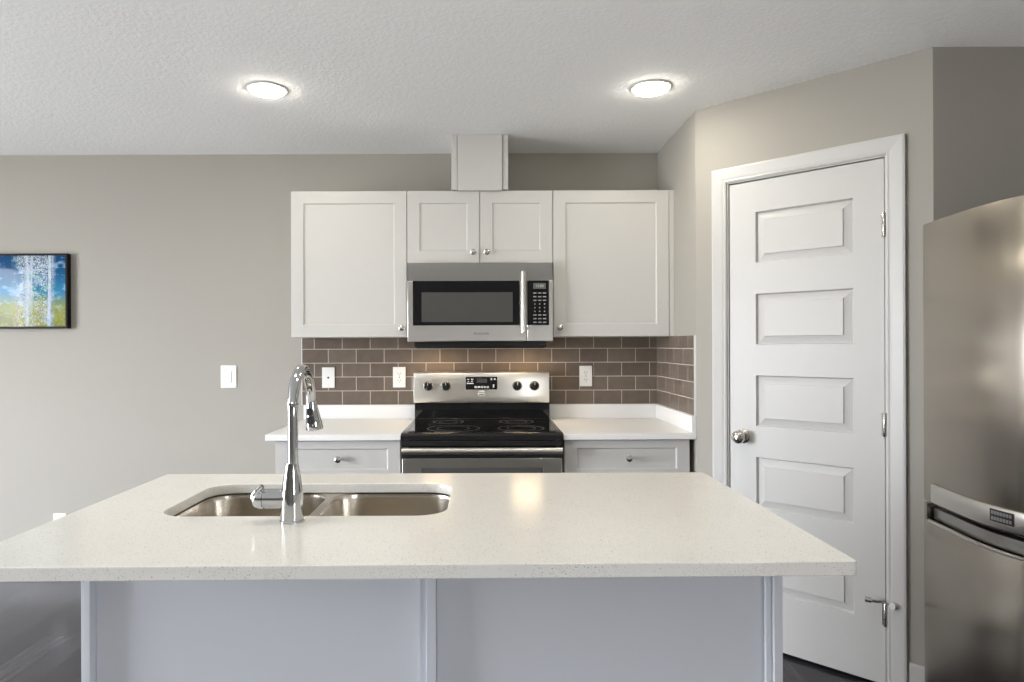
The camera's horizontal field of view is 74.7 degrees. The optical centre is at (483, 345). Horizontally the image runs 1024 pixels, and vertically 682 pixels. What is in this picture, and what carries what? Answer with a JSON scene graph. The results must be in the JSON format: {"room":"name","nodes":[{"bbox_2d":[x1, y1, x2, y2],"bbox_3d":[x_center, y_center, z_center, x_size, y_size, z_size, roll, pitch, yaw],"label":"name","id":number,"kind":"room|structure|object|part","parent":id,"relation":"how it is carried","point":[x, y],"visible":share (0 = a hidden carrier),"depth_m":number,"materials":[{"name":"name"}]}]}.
{"room":"kitchen","nodes":[
{"label":"kitchen","id":0,"kind":"room"},
{"bbox_2d":[0,153,657,541],"bbox_3d":[-1.400,0.119,3.824,7.440,2.391,0.120,0,0,0],"label":"wall","id":1,"kind":"structure","parent":0,"point":[181,264],"depth_m":3.76,"materials":[{"name":"grey paint"}]},
{"bbox_2d":[0,253,70,328],"bbox_3d":[-2.629,-0.306,3.745,0.620,0.418,0.035,0,0,0],"label":"framed picture","id":2,"kind":"object","parent":1,"relation":"attached to","point":[35,288],"visible":1,"depth_m":3.73,"materials":[{"name":"black"}]},
{"bbox_2d":[53,513,65,519],"bbox_3d":[-2.381,0.997,3.760,0.071,0.115,0.008,0,0,0],"label":"wall outlet","id":3,"kind":"object","parent":1,"relation":"attached to","point":[55,515],"visible":0.12,"depth_m":3.76,"materials":[{"name":"white plastic"}]},
{"bbox_2d":[221,365,236,387],"bbox_3d":[-1.433,0.172,3.759,0.088,0.127,0.010,0,0,0],"label":"light switch","id":4,"kind":"object","parent":1,"relation":"attached to","point":[228,372],"visible":1,"depth_m":3.76,"materials":[{"name":"white plastic"}]},
{"bbox_2d":[291,191,407,337],"bbox_3d":[-0.693,-0.420,3.583,0.596,0.752,0.343,0,0,0],"label":"upper cabinet","id":5,"kind":"object","parent":1,"relation":"attached to","point":[349,265],"visible":0.91,"depth_m":3.44,"materials":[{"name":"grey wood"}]},
{"bbox_2d":[407,191,552,262],"bbox_3d":[-0.021,-0.612,3.587,0.747,0.374,0.352,0,0,0],"label":"upper cabinet","id":6,"kind":"object","parent":1,"relation":"attached to","point":[443,226],"visible":0.94,"depth_m":3.44,"materials":[{"name":"grey wood"}]},
{"bbox_3d":[-0.208,-0.611,3.449,0.370,0.370,0.019,0,0,0],"label":"door","id":7,"kind":"part","parent":6,"relation":"part of","materials":[{"name":"grey wood"}]},
{"bbox_3d":[-0.055,-0.480,3.425,0.031,0.031,0.028,0,0,0],"label":"knob","id":8,"kind":"part","parent":6,"relation":"part of","materials":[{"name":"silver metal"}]},
{"bbox_2d":[451,134,507,190],"bbox_3d":[-0.021,-0.937,3.590,0.290,0.286,0.346,0,0,0],"label":"chase","id":9,"kind":"object","parent":6,"relation":"on","point":[479,162],"visible":0.87,"depth_m":3.42,"materials":[{"name":"grey"}]},
{"bbox_3d":[-0.152,-0.939,3.593,0.030,0.280,0.340,0,0,0],"label":"panel","id":10,"kind":"part","parent":9,"relation":"part of","materials":[{"name":"grey"}]},
{"bbox_3d":[0.109,-0.940,3.593,0.030,0.280,0.340,0,0,0],"label":"panel","id":11,"kind":"part","parent":9,"relation":"part of","materials":[{"name":"grey"}]},
{"bbox_2d":[407,262,552,347],"bbox_3d":[-0.019,-0.206,3.550,0.739,0.436,0.410,0,0,0],"label":"microwave","id":12,"kind":"object","parent":6,"relation":"attached to","point":[464,304],"visible":1,"depth_m":3.39,"materials":[{"name":"silver metal"}]},
{"bbox_3d":[-0.090,-0.217,3.393,0.542,0.226,0.007,0,0,0],"label":"door glass","id":13,"kind":"part","parent":12,"relation":"part of","materials":[{"name":"black glass"}]},
{"bbox_3d":[-0.086,-0.177,3.407,0.605,0.308,0.030,0,0,0],"label":"door","id":14,"kind":"part","parent":12,"relation":"part of","materials":[{"name":"silver metal"}]},
{"bbox_3d":[0.199,-0.220,3.367,0.023,0.310,0.046,0,0,0],"label":"handle","id":15,"kind":"part","parent":12,"relation":"part of","materials":[{"name":"silver metal"}]},
{"bbox_3d":[0.274,-0.218,3.393,0.110,0.226,0.007,0,0,0],"label":"panel glass","id":16,"kind":"part","parent":12,"relation":"part of","materials":[{"name":"black glass"}]},
{"bbox_3d":[0.284,-0.178,3.407,0.132,0.308,0.030,0,0,0],"label":"control panel","id":17,"kind":"part","parent":12,"relation":"part of","materials":[{"name":"silver metal"}]},
{"bbox_3d":[0.166,-0.612,3.449,0.372,0.370,0.019,0,0,0],"label":"door","id":18,"kind":"part","parent":6,"relation":"part of","materials":[{"name":"grey wood"}]},
{"bbox_2d":[301,335,695,415],"bbox_3d":[-0.022,0.141,3.426,2.001,0.373,0.676,0,0,0],"label":"tile backsplash","id":19,"kind":"structure","parent":1,"relation":"attached to","point":[625,370],"depth_m":3.75,"materials":[{"name":"brown tile"}]},
{"bbox_2d":[322,367,334,387],"bbox_3d":[-0.871,0.177,3.750,0.071,0.115,0.010,0,0,0],"label":"wall outlet","id":20,"kind":"object","parent":19,"relation":"attached to","point":[328,373],"visible":1,"depth_m":3.75,"materials":[{"name":"white plastic"}]},
{"bbox_2d":[393,367,405,386],"bbox_3d":[-0.474,0.175,3.751,0.071,0.115,0.008,0,0,0],"label":"wall outlet","id":21,"kind":"object","parent":19,"relation":"attached to","point":[399,373],"visible":1,"depth_m":3.75,"materials":[{"name":"white plastic"}]},
{"bbox_2d":[579,366,591,385],"bbox_3d":[0.570,0.168,3.751,0.071,0.115,0.008,0,0,0],"label":"wall outlet","id":22,"kind":"object","parent":19,"relation":"attached to","point":[585,372],"visible":1,"depth_m":3.75,"materials":[{"name":"white plastic"}]},
{"bbox_2d":[552,190,673,336],"bbox_3d":[0.665,-0.425,3.583,0.622,0.752,0.343,0,0,0],"label":"upper cabinet","id":23,"kind":"object","parent":1,"relation":"attached to","point":[613,250],"visible":0.91,"depth_m":3.44,"materials":[{"name":"grey wood"}]},
{"bbox_3d":[0.390,-0.094,3.425,0.031,0.031,0.028,0,0,0],"label":"knob","id":24,"kind":"part","parent":23,"relation":"part of","materials":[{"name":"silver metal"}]},
{"bbox_2d":[0,581,874,681],"bbox_3d":[-1.395,1.365,0.014,7.440,0.100,7.740,0,0,0],"label":"floor","id":25,"kind":"structure","parent":0,"point":[40,622],"depth_m":2.99,"materials":[{"name":"grey wood"}]},
{"bbox_2d":[276,440,401,473],"bbox_3d":[-0.676,0.875,3.422,0.582,0.876,0.682,0,0,0],"label":"base cabinet","id":26,"kind":"object","parent":25,"relation":"on","point":[380,456],"visible":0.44,"depth_m":3.11,"materials":[{"name":"grey wood"}]},
{"bbox_3d":[-0.676,0.524,3.095,0.031,0.031,0.028,0,0,0],"label":"knob","id":27,"kind":"part","parent":26,"relation":"part of","materials":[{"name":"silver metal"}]},
{"bbox_2d":[265,405,414,440],"bbox_3d":[-0.696,0.383,3.424,0.624,0.106,0.679,0,0,0],"label":"countertop","id":28,"kind":"structure","parent":26,"relation":"on","point":[340,422],"depth_m":3.48,"materials":[{"name":"white stone"}]},
{"bbox_2d":[81,576,782,681],"bbox_3d":[-0.115,0.869,1.795,1.560,0.882,0.612,0,0,0],"label":"kitchen island","id":29,"kind":"object","parent":25,"relation":"on","point":[626,629],"visible":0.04,"depth_m":1.51,"materials":[{"name":"white wood"}]},
{"bbox_3d":[-0.885,0.872,1.782,0.020,0.882,0.585,0,0,0],"label":"panel","id":30,"kind":"part","parent":29,"relation":"part of","materials":[{"name":"white wood"}]},
{"bbox_3d":[-0.501,0.871,1.520,0.746,0.882,0.015,0,0,0],"label":"panel","id":31,"kind":"part","parent":29,"relation":"part of","materials":[{"name":"white wood"}]},
{"bbox_2d":[0,472,856,581],"bbox_3d":[-0.153,0.414,1.665,1.691,0.027,0.893,0,0,0],"label":"island countertop","id":32,"kind":"structure","parent":29,"relation":"on","point":[654,524],"depth_m":1.41,"materials":[{"name":"stone"}]},
{"bbox_2d":[250,364,322,523],"bbox_3d":[-0.473,0.223,1.633,0.122,0.357,0.251,0,0,0],"label":"faucet","id":33,"kind":"object","parent":32,"relation":"on","point":[290,499],"visible":1,"depth_m":1.53,"materials":[{"name":"silver metal"}]},
{"bbox_3d":[-0.517,0.332,1.524,0.034,0.036,0.020,0,0,32],"label":"lever","id":34,"kind":"part","parent":33,"relation":"part of","materials":[{"name":"silver metal"}]},
{"bbox_3d":[-0.517,0.350,1.536,0.034,0.046,0.046,0,0,0],"label":"handle","id":35,"kind":"part","parent":33,"relation":"part of","materials":[{"name":"silver metal"}]},
{"bbox_3d":[-0.475,0.350,1.536,0.050,0.044,0.044,0,0,0],"label":"valve arm","id":36,"kind":"part","parent":33,"relation":"part of","materials":[{"name":"silver metal"}]},
{"bbox_3d":[-0.443,0.158,1.634,0.026,0.227,0.220,0,0,-2],"label":"spout","id":37,"kind":"part","parent":33,"relation":"part of","materials":[{"name":"silver metal"}]},
{"bbox_2d":[174,492,449,516],"bbox_3d":[-0.437,0.530,1.769,0.743,0.201,0.420,0,0,0],"label":"sink","id":38,"kind":"object","parent":32,"relation":"in","point":[410,503],"visible":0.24,"depth_m":1.95,"materials":[{"name":"silver metal"}]},
{"bbox_3d":[-0.615,0.531,1.769,0.350,0.201,0.384,0,0,0],"label":"bowl","id":39,"kind":"part","parent":38,"relation":"part of","materials":[{"name":"silver metal"}]},
{"bbox_3d":[-0.257,0.529,1.769,0.347,0.201,0.384,0,0,0],"label":"bowl","id":40,"kind":"part","parent":38,"relation":"part of","materials":[{"name":"silver metal"}]},
{"bbox_3d":[0.270,0.868,1.520,0.751,0.882,0.015,0,0,0],"label":"panel","id":41,"kind":"part","parent":29,"relation":"part of","materials":[{"name":"white wood"}]},
{"bbox_3d":[0.656,0.867,1.782,0.019,0.882,0.585,0,0,0],"label":"panel","id":42,"kind":"part","parent":29,"relation":"part of","materials":[{"name":"white wood"}]},
{"bbox_2d":[401,371,562,472],"bbox_3d":[-0.008,0.725,3.389,0.746,1.170,0.711,0,0,0],"label":"range","id":43,"kind":"object","parent":25,"relation":"on","point":[465,421],"visible":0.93,"depth_m":3.37,"materials":[{"name":"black metal"}]},
{"bbox_3d":[-0.304,0.218,3.636,0.049,0.049,0.022,0,0,0],"label":"control knob","id":44,"kind":"part","parent":43,"relation":"part of","materials":[{"name":"black plastic"}]},
{"bbox_3d":[-0.208,0.218,3.636,0.049,0.049,0.022,0,0,0],"label":"control knob","id":45,"kind":"part","parent":43,"relation":"part of","materials":[{"name":"black plastic"}]},
{"bbox_3d":[-0.014,0.202,3.650,0.174,0.070,0.016,0,0,0],"label":"display panel","id":46,"kind":"part","parent":43,"relation":"part of","materials":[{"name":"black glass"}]},
{"bbox_3d":[-0.008,0.785,3.091,0.736,0.540,0.035,0,0,0],"label":"oven door","id":47,"kind":"part","parent":43,"relation":"part of","materials":[{"name":"silver metal"}]},
{"bbox_3d":[-0.009,0.477,3.057,0.732,0.031,0.047,0,0,0],"label":"oven handle","id":48,"kind":"part","parent":43,"relation":"part of","materials":[{"name":"silver metal"}]},
{"bbox_2d":[401,419,562,440],"bbox_3d":[-0.009,0.419,3.374,0.746,0.038,0.596,0,0,0],"label":"cooktop","id":49,"kind":"object","parent":43,"relation":"in","point":[419,429],"depth_m":3.17,"materials":[{"name":"black glass"}]},
{"bbox_2d":[477,379,486,382],"bbox_3d":[-0.011,0.189,3.642,0.056,0.022,0.002,0,0,0],"label":"clock","id":50,"kind":"object","parent":43,"relation":"on","point":[478,380],"depth_m":3.64,"materials":[{"name":"black glass"}]},
{"bbox_3d":[0.181,0.216,3.636,0.049,0.049,0.022,0,0,0],"label":"control knob","id":51,"kind":"part","parent":43,"relation":"part of","materials":[{"name":"black plastic"}]},
{"bbox_3d":[0.275,0.216,3.636,0.049,0.049,0.022,0,0,0],"label":"control knob","id":52,"kind":"part","parent":43,"relation":"part of","materials":[{"name":"black plastic"}]},
{"bbox_2d":[562,439,689,472],"bbox_3d":[0.664,0.870,3.422,0.584,0.876,0.682,0,0,0],"label":"base cabinet","id":53,"kind":"object","parent":25,"relation":"on","point":[658,455],"visible":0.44,"depth_m":3.11,"materials":[{"name":"grey wood"}]},
{"bbox_2d":[549,404,696,439],"bbox_3d":[0.672,0.378,3.424,0.613,0.106,0.679,0,0,0],"label":"countertop","id":54,"kind":"structure","parent":53,"relation":"on","point":[576,421],"depth_m":3.45,"materials":[{"name":"white stone"}]},
{"bbox_3d":[0.672,0.520,3.095,0.031,0.031,0.028,0,0,0],"label":"knob","id":55,"kind":"part","parent":53,"relation":"part of","materials":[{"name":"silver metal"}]},
{"bbox_2d":[923,195,1023,681],"bbox_3d":[1.829,0.435,2.106,0.666,1.736,0.512,0,0,0],"label":"refrigerator","id":56,"kind":"object","parent":25,"relation":"on","point":[973,258],"visible":1,"depth_m":2.05,"materials":[{"name":"grey metal"}]},
{"bbox_3d":[1.558,0.574,2.344,0.039,0.054,0.035,0,0,0],"label":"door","id":57,"kind":"part","parent":56,"relation":"part of","materials":[{"name":"silver metal"}]},
{"bbox_3d":[1.541,0.925,2.106,0.075,0.649,0.512,0,0,0],"label":"freezer door","id":58,"kind":"part","parent":56,"relation":"part of","materials":[{"name":"silver metal"}]},
{"bbox_3d":[1.550,0.577,2.082,0.065,0.038,0.469,0,0,-3],"label":"grip plate","id":59,"kind":"part","parent":56,"relation":"part of","materials":[{"name":"silver metal"}]},
{"bbox_2d":[0,0,1023,154],"bbox_3d":[-1.404,-1.126,0.014,7.440,0.100,7.740,0,0,0],"label":"ceiling","id":60,"kind":"structure","parent":0,"point":[78,77],"depth_m":2.54,"materials":[{"name":"white paint"}]},
{"bbox_2d":[245,81,288,97],"bbox_3d":[-0.910,-1.069,2.811,0.176,0.017,0.176,0,0,0],"label":"recessed light","id":61,"kind":"object","parent":60,"relation":"in","point":[266,89],"visible":1,"depth_m":2.78,"materials":[{"name":"white plastic"}]},
{"bbox_2d":[249,84,284,97],"bbox_3d":[-0.910,-1.067,2.811,0.144,0.013,0.144,0,0,0],"label":"diffuser","id":62,"kind":"object","parent":61,"relation":"attached to","point":[262,90],"depth_m":2.79,"materials":[{"name":"white plastic"}]},
{"bbox_2d":[629,79,672,95],"bbox_3d":[0.699,-1.075,2.807,0.176,0.017,0.176,0,0,0],"label":"recessed light","id":63,"kind":"object","parent":60,"relation":"in","point":[651,87],"visible":1,"depth_m":2.78,"materials":[{"name":"white plastic"}]},
{"bbox_2d":[633,82,668,95],"bbox_3d":[0.699,-1.073,2.807,0.144,0.013,0.144,0,0,0],"label":"diffuser","id":64,"kind":"object","parent":63,"relation":"attached to","point":[639,88],"depth_m":2.78,"materials":[{"name":"white plastic"}]},
{"bbox_2d":[657,112,696,471],"bbox_3d":[1.028,0.111,3.426,0.100,2.391,0.676,0,0,0],"label":"wall","id":65,"kind":"structure","parent":0,"point":[676,160],"depth_m":3.27,"materials":[{"name":"grey paint"}]},
{"bbox_2d":[695,47,932,681],"bbox_3d":[1.342,0.110,2.797,0.926,2.391,0.100,0,0,45],"label":"wall","id":66,"kind":"structure","parent":0,"point":[892,96],"depth_m":2.60,"materials":[{"name":"grey paint"}]},
{"bbox_2d":[712,133,907,681],"bbox_3d":[1.336,0.258,2.792,0.755,2.094,0.117,0,0,45],"label":"door frame","id":67,"kind":"structure","parent":66,"relation":"attached to","point":[893,147],"depth_m":2.53,"materials":[{"name":"grey wood"}]},
{"bbox_2d":[730,158,897,681],"bbox_3d":[1.316,0.288,2.737,0.655,2.006,0.104,0,0,45],"label":"door","id":68,"kind":"structure","parent":66,"relation":"in","point":[808,417],"depth_m":2.72,"materials":[{"name":"grey wood"}]},
{"bbox_3d":[1.104,0.395,2.906,0.058,0.058,0.043,0,0,45],"label":"knob","id":69,"kind":"part","parent":68,"relation":"part of","materials":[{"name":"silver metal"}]},
{"bbox_2d":[909,663,924,681],"bbox_3d":[1.607,1.239,2.458,0.078,0.130,0.014,0,0,45],"label":"baseboard","id":70,"kind":"structure","parent":66,"relation":"attached to","point":[916,672],"depth_m":2.46,"materials":[{"name":"white wood"}]},
{"bbox_2d":[933,47,1023,220],"bbox_3d":[1.978,0.107,2.485,0.685,2.391,0.100,0,0,0],"label":"wall","id":71,"kind":"structure","parent":0,"point":[978,92],"depth_m":2.44,"materials":[{"name":"grey paint"}]}
]}

